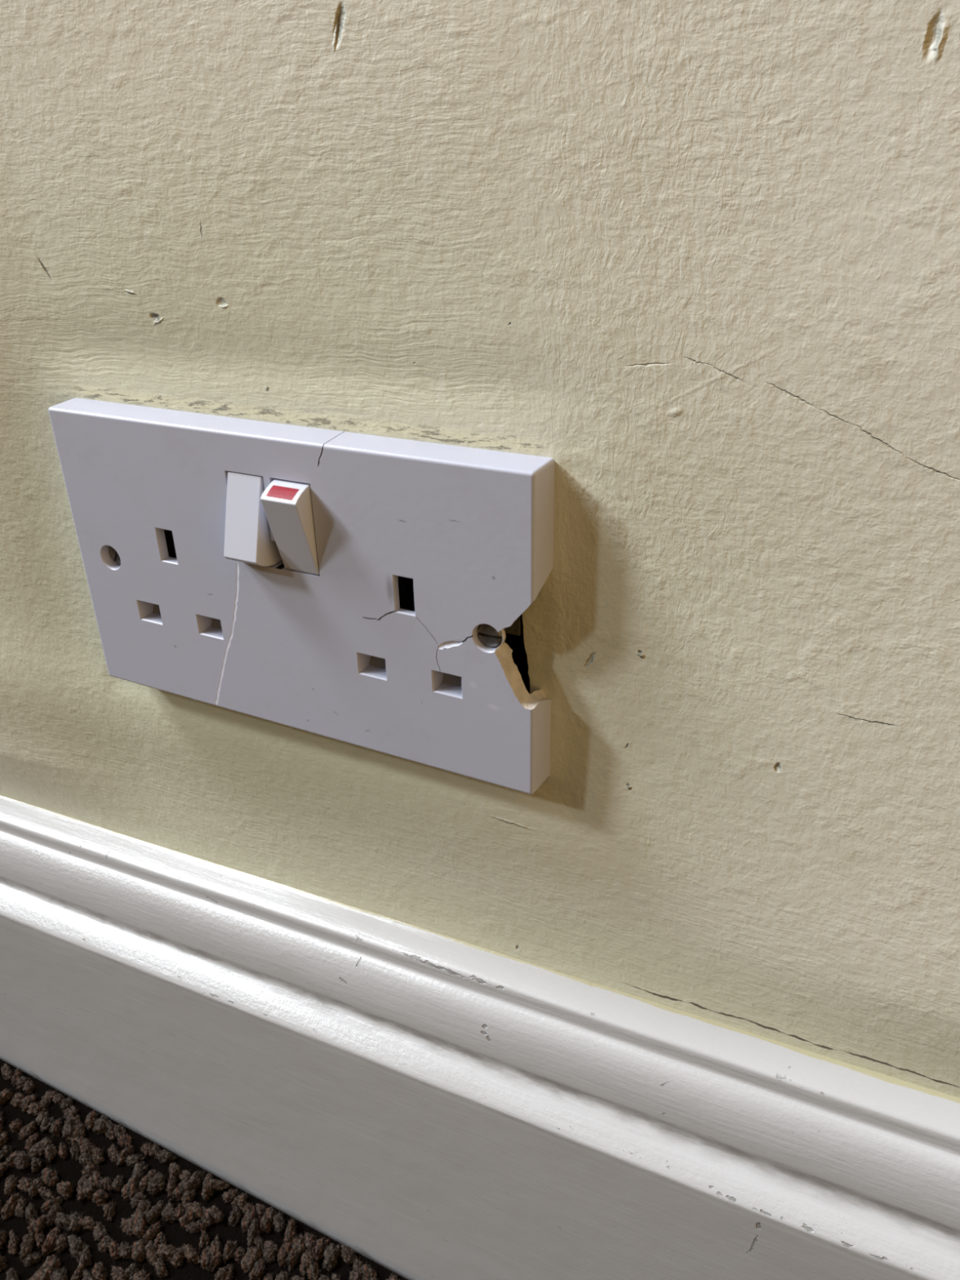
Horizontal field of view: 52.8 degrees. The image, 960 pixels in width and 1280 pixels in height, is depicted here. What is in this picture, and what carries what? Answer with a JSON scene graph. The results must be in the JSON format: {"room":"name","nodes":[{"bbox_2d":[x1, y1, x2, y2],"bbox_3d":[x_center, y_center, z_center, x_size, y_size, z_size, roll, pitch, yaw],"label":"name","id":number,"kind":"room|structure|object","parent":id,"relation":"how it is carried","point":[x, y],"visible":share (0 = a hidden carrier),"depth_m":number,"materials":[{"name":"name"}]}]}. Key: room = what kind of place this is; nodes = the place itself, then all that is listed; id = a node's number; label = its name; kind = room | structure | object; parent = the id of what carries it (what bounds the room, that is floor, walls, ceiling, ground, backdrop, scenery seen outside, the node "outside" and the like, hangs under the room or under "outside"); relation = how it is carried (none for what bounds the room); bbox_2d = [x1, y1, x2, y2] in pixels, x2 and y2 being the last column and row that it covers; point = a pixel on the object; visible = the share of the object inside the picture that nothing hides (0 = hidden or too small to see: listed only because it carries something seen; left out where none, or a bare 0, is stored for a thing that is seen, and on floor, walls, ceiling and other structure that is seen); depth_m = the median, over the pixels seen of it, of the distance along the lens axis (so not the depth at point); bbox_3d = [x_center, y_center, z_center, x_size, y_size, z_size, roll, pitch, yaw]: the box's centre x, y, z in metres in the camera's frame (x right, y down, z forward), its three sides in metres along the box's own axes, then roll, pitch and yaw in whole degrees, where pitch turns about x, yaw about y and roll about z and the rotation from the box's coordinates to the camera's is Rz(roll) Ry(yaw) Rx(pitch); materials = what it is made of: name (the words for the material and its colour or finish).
{"room":"carpeted house room","nodes":[
{"label":"carpeted house room","id":0,"kind":"room"},
{"bbox_2d":[0,1058,407,1279],"bbox_3d":[-0.190,0.398,0.107,1.800,0.107,0.676,9,29,26],"label":"floor","id":1,"kind":"structure","parent":0,"point":[68,1170],"depth_m":0.38,"materials":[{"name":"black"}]},
{"bbox_2d":[0,1062,406,1279],"bbox_3d":[-0.209,0.276,0.283,0.727,0.052,0.311,9,29,26],"label":"pile","id":2,"kind":"object","parent":1,"relation":"on","point":[91,1184],"visible":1,"depth_m":0.37,"materials":[{"name":"brown carpet"}]},
{"bbox_2d":[0,0,959,1097],"bbox_3d":[-0.028,-0.346,0.124,2.187,1.422,0.099,9,29,26],"label":"wall","id":3,"kind":"structure","parent":0,"point":[699,260],"depth_m":0.21,"materials":[{"name":"beige paint"}]},
{"bbox_2d":[48,397,555,794],"bbox_3d":[-0.043,-0.021,0.271,0.151,0.093,0.054,9,29,26],"label":"double socket","id":4,"kind":"object","parent":3,"relation":"attached to","point":[371,592],"visible":1,"depth_m":0.25,"materials":[{"name":"white plastic"}]},
{"bbox_2d":[152,604,160,614],"bbox_3d":[-0.093,-0.011,0.286,0.008,0.006,0.005,12,31,24],"label":"shutter","id":5,"kind":"object","parent":4,"relation":"in","point":[156,607],"depth_m":0.29,"materials":[{"name":"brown plastic"}]},
{"bbox_2d":[210,617,222,629],"bbox_3d":[-0.073,-0.007,0.278,0.008,0.006,0.005,12,31,24],"label":"shutter","id":6,"kind":"object","parent":4,"relation":"in","point":[215,623],"depth_m":0.28,"materials":[{"name":"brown plastic"}]},
{"bbox_2d":[223,471,281,566],"bbox_3d":[-0.059,-0.031,0.248,0.011,0.024,0.012,12,31,24],"label":"rocker switch","id":7,"kind":"object","parent":4,"relation":"attached to","point":[252,500],"depth_m":0.24,"materials":[{"name":"grey plastic"}]},
{"bbox_2d":[260,478,319,574],"bbox_3d":[-0.046,-0.028,0.242,0.012,0.024,0.012,9,29,26],"label":"rocker switch","id":8,"kind":"object","parent":4,"relation":"attached to","point":[290,508],"depth_m":0.24,"materials":[{"name":"plastic"}]},
{"bbox_2d":[368,655,386,669],"bbox_3d":[-0.025,0.004,0.256,0.008,0.006,0.005,12,31,24],"label":"shutter","id":9,"kind":"object","parent":4,"relation":"in","point":[375,662],"depth_m":0.26,"materials":[{"name":"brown plastic"}]},
{"bbox_2d":[442,672,462,687],"bbox_3d":[-0.005,0.008,0.247,0.008,0.006,0.005,12,31,24],"label":"shutter","id":10,"kind":"object","parent":4,"relation":"in","point":[449,679],"depth_m":0.25,"materials":[{"name":"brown plastic"}]},
{"bbox_2d":[0,795,959,1279],"bbox_3d":[-0.051,0.185,0.358,1.770,0.216,0.025,9,29,26],"label":"baseboard","id":11,"kind":"structure","parent":3,"relation":"attached to","point":[433,1105],"depth_m":0.30,"materials":[{"name":"white paint"}]}
]}

